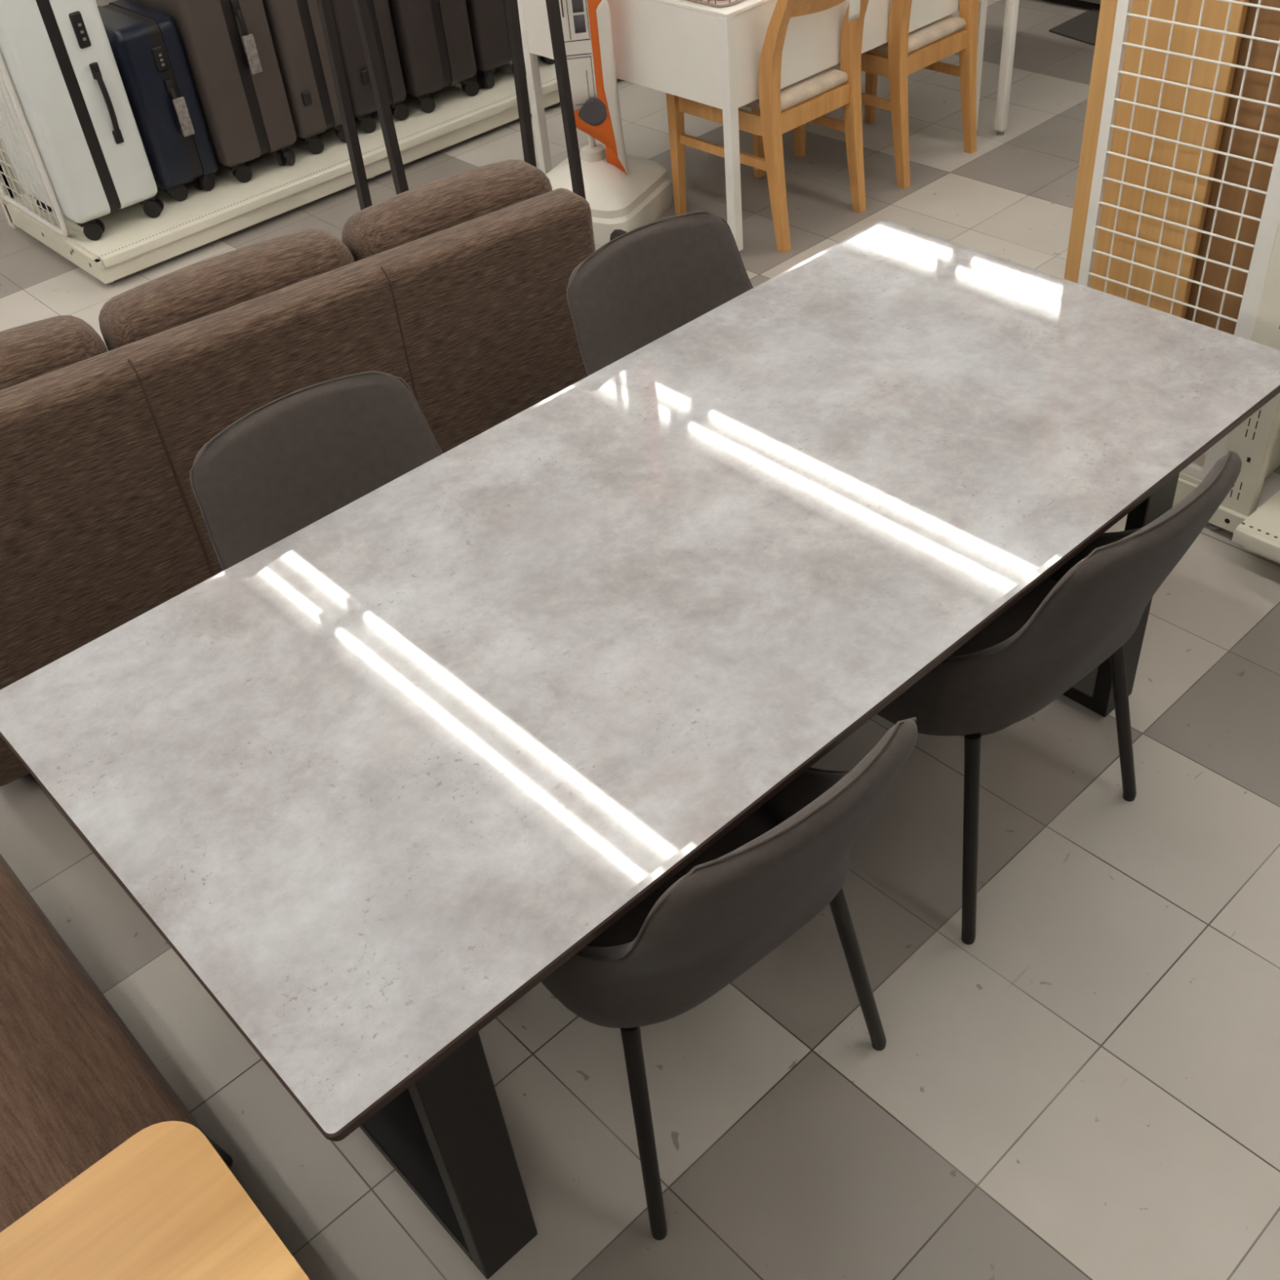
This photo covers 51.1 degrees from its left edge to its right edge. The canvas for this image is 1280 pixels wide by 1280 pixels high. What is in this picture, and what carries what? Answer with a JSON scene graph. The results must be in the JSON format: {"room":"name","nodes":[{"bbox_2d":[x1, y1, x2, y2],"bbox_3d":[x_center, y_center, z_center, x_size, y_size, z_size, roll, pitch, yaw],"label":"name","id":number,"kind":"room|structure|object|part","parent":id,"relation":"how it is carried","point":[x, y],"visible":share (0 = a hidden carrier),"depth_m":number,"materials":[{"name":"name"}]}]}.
{"room":"store","nodes":[
{"label":"store","id":0,"kind":"room"},
{"bbox_2d":[0,0,1279,1279],"bbox_3d":[0.594,-1.272,4.478,14.400,0.100,13.200,-34,48,-28],"label":"floor","id":1,"kind":"structure","parent":0,"point":[1086,1086],"depth_m":2.29,"materials":[{"name":"tile"}]},
{"bbox_2d":[0,853,293,1257],"bbox_3d":[-1.011,0.741,1.996,0.579,0.428,1.270,-34,48,-28],"label":"bench","id":2,"kind":"object","parent":1,"relation":"on","point":[76,1083],"visible":0.42,"depth_m":1.82,"materials":[{"name":"brown wood"}]},
{"bbox_3d":[-0.682,0.764,2.043,0.039,0.278,0.096,-2,41,6],"label":"leg","id":3,"kind":"part","parent":2,"relation":"part of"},
{"bbox_2d":[0,1120,309,1279],"bbox_3d":[-0.524,1.199,1.203,0.960,0.700,0.890,-34,48,-28],"label":"side table","id":4,"kind":"object","parent":1,"relation":"on","point":[163,1204],"visible":1,"depth_m":1.36,"materials":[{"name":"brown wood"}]},
{"bbox_2d":[0,187,595,786],"bbox_3d":[-0.942,-0.495,3.084,1.600,0.829,0.803,-28,46,-23],"label":"sofa","id":5,"kind":"object","parent":1,"relation":"on","point":[102,524],"visible":0.58,"depth_m":2.65,"materials":[{"name":"brown fabric"}]},
{"bbox_3d":[-1.305,-0.330,2.998,0.785,0.153,0.629,-28,46,-23],"label":"seat cushion","id":6,"kind":"object","parent":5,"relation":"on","visible":0},
{"bbox_2d":[0,315,107,390],"bbox_3d":[-1.247,-0.378,2.614,0.500,0.409,0.160,-28,46,-23],"label":"sofa cushion","id":7,"kind":"object","parent":6,"relation":"on","point":[31,350],"visible":0.23,"depth_m":2.52,"materials":[{"name":"brown fabric"}]},
{"bbox_3d":[-0.663,-0.673,3.306,0.785,0.153,0.629,-28,46,-23],"label":"seat cushion","id":8,"kind":"object","parent":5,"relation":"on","visible":0},
{"bbox_2d":[98,228,354,351],"bbox_3d":[-0.823,-0.604,2.818,0.525,0.409,0.160,-28,46,-23],"label":"sofa cushion","id":9,"kind":"object","parent":8,"relation":"on","point":[212,285],"visible":0.29,"depth_m":2.65,"materials":[{"name":"brown fabric"}]},
{"bbox_2d":[342,159,551,262],"bbox_3d":[-0.405,-0.827,3.018,0.485,0.409,0.160,-28,46,-23],"label":"sofa cushion","id":10,"kind":"object","parent":8,"relation":"on","point":[432,207],"visible":0.25,"depth_m":2.85,"materials":[{"name":"brown fabric"}]},
{"bbox_2d":[0,0,617,284],"bbox_3d":[-0.971,-2.805,5.167,3.340,1.550,0.875,-34,48,-28],"label":"display shelf","id":11,"kind":"object","parent":1,"relation":"on","point":[131,241],"visible":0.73,"depth_m":4.95,"materials":[{"name":"beige metal"}]},
{"bbox_3d":[-2.456,-2.172,4.637,0.042,1.550,0.060,-34,48,-28],"label":"post","id":12,"kind":"part","parent":11,"relation":"part of","materials":[{"name":"beige metal"}]},
{"bbox_3d":[-2.245,-1.953,4.517,0.022,1.118,0.572,-34,48,-28],"label":"frame","id":13,"kind":"part","parent":11,"relation":"part of","materials":[{"name":"white metal"}]},
{"bbox_3d":[-2.118,-1.451,4.858,0.032,0.078,0.813,-34,48,-28],"label":"plate","id":14,"kind":"part","parent":11,"relation":"part of","materials":[{"name":"beige metal"}]},
{"bbox_3d":[-1.230,-2.999,5.382,3.328,1.400,0.020,-34,48,-28],"label":"panel","id":15,"kind":"part","parent":11,"relation":"part of","materials":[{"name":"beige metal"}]},
{"bbox_2d":[0,0,164,240],"bbox_3d":[-2.002,-1.878,4.594,0.328,0.866,0.534,-34,48,-28],"label":"suitcase","id":16,"kind":"object","parent":11,"relation":"on","point":[58,56],"visible":0.89,"depth_m":4.46,"materials":[{"name":"white plastic"}]},
{"bbox_3d":[-1.781,-1.794,4.489,0.028,0.265,0.038,-34,48,-28],"label":"handle","id":17,"kind":"part","parent":16,"relation":"part of","materials":[{"name":"black plastic"}]},
{"bbox_2d":[97,0,217,201],"bbox_3d":[-1.766,-1.931,4.822,0.247,0.604,0.436,-34,48,-28],"label":"suitcase","id":18,"kind":"object","parent":11,"relation":"on","point":[145,42],"visible":0.81,"depth_m":4.67,"materials":[{"name":"blue plastic"}]},
{"bbox_3d":[-1.622,-1.868,4.700,0.028,0.190,0.038,-34,48,-28],"label":"handle","id":19,"kind":"part","parent":18,"relation":"part of","materials":[{"name":"black plastic"}]},
{"bbox_2d":[128,0,296,182],"bbox_3d":[-1.575,-2.180,4.852,0.321,0.906,0.536,-34,48,-28],"label":"suitcase","id":20,"kind":"object","parent":11,"relation":"on","point":[228,45],"visible":0.78,"depth_m":4.76,"materials":[{"name":"black plastic"}]},
{"bbox_3d":[-1.385,-2.123,4.694,0.028,0.220,0.038,-34,48,-28],"label":"handle","id":21,"kind":"part","parent":20,"relation":"part of","materials":[{"name":"black plastic"}]},
{"bbox_2d":[262,0,346,154],"bbox_3d":[-1.376,-2.340,4.993,0.234,0.926,0.516,-34,48,-28],"label":"suitcase","id":22,"kind":"object","parent":11,"relation":"on","point":[295,26],"visible":0.48,"depth_m":4.93,"materials":[{"name":"black plastic"}]},
{"bbox_3d":[-0.628,-2.085,5.389,3.340,0.078,0.008,-34,48,-28],"label":"panel","id":23,"kind":"part","parent":11,"relation":"part of","materials":[{"name":"beige metal"}]},
{"bbox_2d":[329,0,408,133],"bbox_3d":[-1.186,-2.468,5.115,0.254,0.926,0.496,-34,48,-28],"label":"suitcase","id":24,"kind":"object","parent":11,"relation":"on","point":[357,77],"visible":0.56,"depth_m":5.10,"materials":[{"name":"black plastic"}]},
{"bbox_2d":[387,0,479,113],"bbox_3d":[-0.948,-2.613,5.234,0.321,0.946,0.536,-34,48,-28],"label":"suitcase","id":25,"kind":"object","parent":11,"relation":"on","point":[433,38],"visible":0.73,"depth_m":5.24,"materials":[{"name":"black plastic"}]},
{"bbox_2d":[465,0,526,88],"bbox_3d":[-0.736,-2.781,5.398,0.285,0.946,0.500,-34,48,-28],"label":"suitcase","id":26,"kind":"object","parent":11,"relation":"on","point":[487,19],"visible":0.22,"depth_m":5.40,"materials":[{"name":"black plastic"}]},
{"bbox_2d":[539,55,554,64],"bbox_3d":[-0.499,-2.941,5.549,0.294,0.946,0.501,-34,48,-28],"label":"suitcase","id":27,"kind":"object","parent":11,"relation":"on","point":[550,61],"visible":0.03,"depth_m":5.68,"materials":[{"name":"black plastic"}]},
{"bbox_2d":[189,370,443,570],"bbox_3d":[-0.381,0.054,2.361,0.498,0.864,0.625,-31,47,-25],"label":"dining chair","id":28,"kind":"object","parent":1,"relation":"on","point":[306,454],"visible":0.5,"depth_m":2.29,"materials":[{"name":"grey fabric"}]},
{"bbox_2d":[315,0,586,210],"bbox_3d":[-0.542,-1.653,3.874,0.655,1.455,0.285,-34,48,-28],"label":"rack","id":29,"kind":"object","parent":1,"relation":"on","point":[361,9],"visible":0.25,"depth_m":3.90,"materials":[{"name":"black metal"}]},
{"bbox_3d":[-0.841,-1.543,3.791,0.027,1.450,0.077,-34,48,-28],"label":"post","id":30,"kind":"part","parent":29,"relation":"part of","materials":[{"name":"black metal"}]},
{"bbox_3d":[-0.701,-1.451,3.668,0.027,1.450,0.077,-34,48,-28],"label":"post","id":31,"kind":"part","parent":29,"relation":"part of","materials":[{"name":"black metal"}]},
{"bbox_3d":[-0.382,-1.852,4.084,0.027,1.450,0.077,-34,48,-28],"label":"post","id":32,"kind":"part","parent":29,"relation":"part of","materials":[{"name":"black metal"}]},
{"bbox_3d":[-0.241,-1.760,3.961,0.027,1.450,0.077,-34,48,-28],"label":"post","id":33,"kind":"part","parent":29,"relation":"part of","materials":[{"name":"black metal"}]},
{"bbox_2d":[546,134,672,245],"bbox_3d":[-0.252,-2.484,3.896,0.424,2.620,0.424,16,46,23],"label":"banner stand","id":34,"kind":"object","parent":1,"relation":"on","point":[617,200],"visible":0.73,"depth_m":4.57,"materials":[{"name":"white plastic"}]},
{"bbox_2d":[558,0,627,175],"bbox_3d":[-0.204,-2.479,3.786,0.203,2.381,0.096,-4,41,3],"label":"banner flag","id":35,"kind":"object","parent":34,"relation":"hanging from","point":[586,24],"visible":0.98,"depth_m":4.31,"materials":[{"name":"fabric"}]},
{"bbox_2d":[609,229,626,240],"bbox_3d":[0.074,-1.108,4.119,0.260,0.213,0.479,-34,48,-28],"label":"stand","id":36,"kind":"object","parent":1,"relation":"on","point":[616,233],"visible":0.12,"depth_m":4.17,"materials":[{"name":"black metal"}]},
{"bbox_2d":[0,219,1279,1279],"bbox_3d":[0.133,0.070,2.387,2.044,0.720,0.964,-34,48,-28],"label":"dining table","id":37,"kind":"object","parent":1,"relation":"on","point":[375,776],"visible":0.95,"depth_m":1.96,"materials":[{"name":"stone"}]},
{"bbox_2d":[566,210,753,376],"bbox_3d":[0.212,-0.344,2.739,0.498,0.864,0.625,-31,47,-26],"label":"dining chair","id":38,"kind":"object","parent":1,"relation":"on","point":[655,278],"visible":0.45,"depth_m":2.67,"materials":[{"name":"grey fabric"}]},
{"bbox_2d":[541,717,917,1239],"bbox_3d":[0.050,0.363,1.955,0.498,0.864,0.625,-31,47,-26],"label":"dining chair","id":39,"kind":"object","parent":1,"relation":"on","point":[778,868],"visible":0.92,"depth_m":1.66,"materials":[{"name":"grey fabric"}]},
{"bbox_3d":[0.007,0.702,1.906,0.027,0.428,0.112,-6,41,0],"label":"leg","id":40,"kind":"part","parent":39,"relation":"part of","materials":[{"name":"black metal"}]},
{"bbox_3d":[0.001,0.341,2.018,0.406,0.126,0.440,-31,47,-26],"label":"seat","id":41,"kind":"part","parent":39,"relation":"part of","materials":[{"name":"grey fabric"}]},
{"bbox_3d":[0.092,0.273,1.783,0.472,0.505,0.447,-31,47,-26],"label":"backrest","id":42,"kind":"part","parent":39,"relation":"part of","materials":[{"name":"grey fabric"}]},
{"bbox_3d":[0.335,0.504,2.090,0.112,0.428,0.027,7,43,15],"label":"leg","id":43,"kind":"part","parent":39,"relation":"part of","materials":[{"name":"black metal"}]},
{"bbox_2d":[517,0,987,253],"bbox_3d":[0.415,-2.093,4.779,1.293,0.762,1.023,-34,48,-28],"label":"display table","id":44,"kind":"object","parent":1,"relation":"on","point":[707,55],"visible":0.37,"depth_m":4.22,"materials":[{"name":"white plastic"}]},
{"bbox_3d":[-0.379,-2.004,4.776,0.036,0.734,0.036,-34,48,-28],"label":"leg","id":45,"kind":"part","parent":44,"relation":"part of","materials":[{"name":"white wood"}]},
{"bbox_3d":[-0.072,-1.954,4.328,0.016,0.274,0.951,-34,48,-28],"label":"panel","id":46,"kind":"part","parent":44,"relation":"part of","materials":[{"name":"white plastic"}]},
{"bbox_2d":[686,0,744,7],"bbox_3d":[0.373,-2.425,4.495,1.241,0.112,0.957,-34,48,-28],"label":"wire basket","id":47,"kind":"object","parent":44,"relation":"on","point":[701,2],"visible":1,"depth_m":3.98,"materials":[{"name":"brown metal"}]},
{"bbox_3d":[0.286,-1.566,4.193,0.036,0.734,0.036,-34,48,-28],"label":"leg","id":48,"kind":"part","parent":44,"relation":"part of","materials":[{"name":"white wood"}]},
{"bbox_3d":[0.732,-2.047,4.330,1.220,0.274,0.016,-34,48,-28],"label":"panel","id":49,"kind":"part","parent":44,"relation":"part of","materials":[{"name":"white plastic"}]},
{"bbox_3d":[1.208,-2.186,4.780,0.036,0.734,0.036,-34,48,-28],"label":"leg","id":50,"kind":"part","parent":44,"relation":"part of","materials":[{"name":"white metal"}]},
{"bbox_2d":[666,0,868,252],"bbox_3d":[0.446,-1.798,4.365,0.442,0.860,0.596,-34,48,-28],"label":"wooden chair","id":51,"kind":"object","parent":1,"relation":"on","point":[775,113],"visible":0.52,"depth_m":4.31,"materials":[{"name":"brown wood"}]},
{"bbox_3d":[0.132,-1.661,4.576,0.042,0.430,0.045,-34,48,-28],"label":"leg","id":52,"kind":"part","parent":51,"relation":"part of","materials":[{"name":"brown wood"}]},
{"bbox_3d":[0.264,-1.703,4.333,0.018,0.060,0.405,-34,48,-28],"label":"rail","id":53,"kind":"part","parent":51,"relation":"part of","materials":[{"name":"brown wood"}]},
{"bbox_3d":[0.425,-1.858,4.763,0.042,0.430,0.045,-34,48,-28],"label":"leg","id":54,"kind":"part","parent":51,"relation":"part of","materials":[{"name":"brown wood"}]},
{"bbox_3d":[0.443,-1.615,4.157,0.042,0.860,0.161,-34,48,-28],"label":"leg","id":55,"kind":"part","parent":51,"relation":"part of","materials":[{"name":"brown wood"}]},
{"bbox_2d":[744,67,848,111],"bbox_3d":[0.402,-1.839,4.390,0.356,0.044,0.443,-34,48,-28],"label":"seat cushion","id":56,"kind":"object","parent":51,"relation":"on","point":[800,91],"depth_m":4.27,"materials":[{"name":"beige fabric"}]},
{"bbox_3d":[0.553,-1.703,4.297,0.340,0.060,0.020,-34,48,-28],"label":"rail","id":57,"kind":"part","parent":51,"relation":"part of","materials":[{"name":"brown wood"}]},
{"bbox_2d":[848,0,860,22],"bbox_3d":[0.649,-1.959,4.082,0.052,0.130,0.016,-34,48,-28],"label":"price tag","id":58,"kind":"object","parent":51,"relation":"hanging from","point":[854,5],"visible":1,"depth_m":4.10,"materials":[{"name":"white paper"}]},
{"bbox_3d":[0.722,-1.802,4.334,0.042,0.860,0.161,-34,48,-28],"label":"leg","id":59,"kind":"part","parent":51,"relation":"part of","materials":[{"name":"brown wood"}]},
{"bbox_2d":[794,0,979,188],"bbox_3d":[0.900,-2.108,4.660,0.442,0.860,0.596,-34,48,-28],"label":"wooden chair","id":60,"kind":"object","parent":1,"relation":"on","point":[893,60],"visible":0.54,"depth_m":4.61,"materials":[{"name":"brown wood"}]},
{"bbox_3d":[0.586,-1.971,4.870,0.042,0.430,0.045,-34,48,-28],"label":"leg","id":61,"kind":"part","parent":60,"relation":"part of","materials":[{"name":"brown wood"}]},
{"bbox_3d":[0.719,-2.013,4.628,0.018,0.060,0.405,-34,48,-28],"label":"rail","id":62,"kind":"part","parent":60,"relation":"part of","materials":[{"name":"brown wood"}]},
{"bbox_3d":[0.879,-2.168,5.057,0.042,0.430,0.045,-34,48,-28],"label":"leg","id":63,"kind":"part","parent":60,"relation":"part of","materials":[{"name":"brown wood"}]},
{"bbox_3d":[0.897,-1.925,4.451,0.042,0.860,0.161,-34,48,-28],"label":"leg","id":64,"kind":"part","parent":60,"relation":"part of","materials":[{"name":"brown wood"}]},
{"bbox_2d":[871,15,965,53],"bbox_3d":[0.857,-2.149,4.685,0.356,0.044,0.443,-34,48,-28],"label":"seat cushion","id":65,"kind":"object","parent":60,"relation":"on","point":[946,26],"depth_m":4.57,"materials":[{"name":"beige fabric"}]},
{"bbox_3d":[1.008,-2.013,4.591,0.340,0.060,0.020,-34,48,-28],"label":"rail","id":66,"kind":"part","parent":60,"relation":"part of","materials":[{"name":"brown wood"}]},
{"bbox_3d":[1.176,-2.112,4.629,0.042,0.860,0.161,-34,48,-28],"label":"leg","id":67,"kind":"part","parent":60,"relation":"part of","materials":[{"name":"brown wood"}]},
{"bbox_2d":[949,0,1019,135],"bbox_3d":[1.335,-2.638,5.281,1.015,0.762,1.040,-34,48,-28],"label":"display table","id":68,"kind":"object","parent":1,"relation":"on","point":[1011,7],"visible":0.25,"depth_m":4.83,"materials":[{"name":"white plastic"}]},
{"bbox_3d":[1.315,-2.172,4.761,0.036,0.717,0.036,-34,48,-28],"label":"leg","id":69,"kind":"part","parent":68,"relation":"part of","materials":[{"name":"white wood"}]},
{"bbox_2d":[876,450,1241,944],"bbox_3d":[0.592,-0.001,2.300,0.498,0.864,0.625,-32,47,-26],"label":"dining chair","id":70,"kind":"object","parent":1,"relation":"on","point":[1083,615],"visible":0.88,"depth_m":2.03,"materials":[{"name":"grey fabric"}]},
{"bbox_3d":[0.554,0.338,2.250,0.027,0.428,0.112,-7,41,-1],"label":"leg","id":71,"kind":"part","parent":70,"relation":"part of","materials":[{"name":"black metal"}]},
{"bbox_3d":[0.542,-0.023,2.363,0.406,0.126,0.440,-32,47,-26],"label":"seat","id":72,"kind":"part","parent":70,"relation":"part of","materials":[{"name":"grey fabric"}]},
{"bbox_3d":[0.635,-0.092,2.129,0.472,0.505,0.447,-32,47,-26],"label":"backrest","id":73,"kind":"part","parent":70,"relation":"part of","materials":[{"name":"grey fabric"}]},
{"bbox_3d":[0.877,0.136,2.439,0.112,0.428,0.027,6,43,14],"label":"leg","id":74,"kind":"part","parent":70,"relation":"part of","materials":[{"name":"black metal"}]},
{"bbox_2d":[1041,0,1101,9],"bbox_3d":[2.386,-3.124,5.937,0.900,0.450,1.750,-34,48,-28],"label":"plinth","id":75,"kind":"object","parent":1,"relation":"on","point":[1086,4],"visible":0.02,"depth_m":5.99,"materials":[{"name":"grey laminate"}]},
{"bbox_2d":[1048,8,1099,45],"bbox_3d":[2.395,-2.760,5.857,1.200,0.008,0.720,-34,48,-28],"label":"floor mat","id":76,"kind":"object","parent":1,"relation":"on","point":[1082,28],"visible":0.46,"depth_m":5.78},
{"bbox_2d":[1077,0,1279,564],"bbox_3d":[2.182,-1.024,2.701,1.777,1.600,1.940,-34,48,-28],"label":"display shelf","id":77,"kind":"object","parent":1,"relation":"on","point":[1256,440],"visible":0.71,"depth_m":2.84,"materials":[{"name":"beige metal"}]},
{"bbox_2d":[1063,0,1248,318],"bbox_3d":[1.097,-1.126,2.861,0.022,1.499,0.310,-34,48,-28],"label":"wooden board","id":78,"kind":"object","parent":77,"relation":"on","point":[1215,13],"visible":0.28,"depth_m":2.88,"materials":[{"name":"brown wood"}]},
{"bbox_2d":[1184,0,1279,334],"bbox_3d":[1.239,-1.054,2.799,0.022,1.449,0.445,-34,48,-28],"label":"wooden board","id":79,"kind":"object","parent":77,"relation":"on","point":[1263,54],"visible":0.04,"depth_m":2.82,"materials":[{"name":"brown wood"}]},
{"bbox_3d":[1.307,-0.880,2.592,0.035,1.525,0.092,-34,48,-28],"label":"post","id":80,"kind":"part","parent":77,"relation":"part of","materials":[{"name":"beige metal"}]},
{"bbox_3d":[1.835,0.062,2.632,0.008,0.076,1.365,-34,48,-28],"label":"panel","id":81,"kind":"part","parent":77,"relation":"part of","materials":[{"name":"beige metal"}]},
{"bbox_3d":[1.927,-1.290,2.988,1.620,1.438,0.030,-34,48,-28],"label":"panel","id":82,"kind":"part","parent":77,"relation":"part of","materials":[{"name":"beige metal"}]}
]}

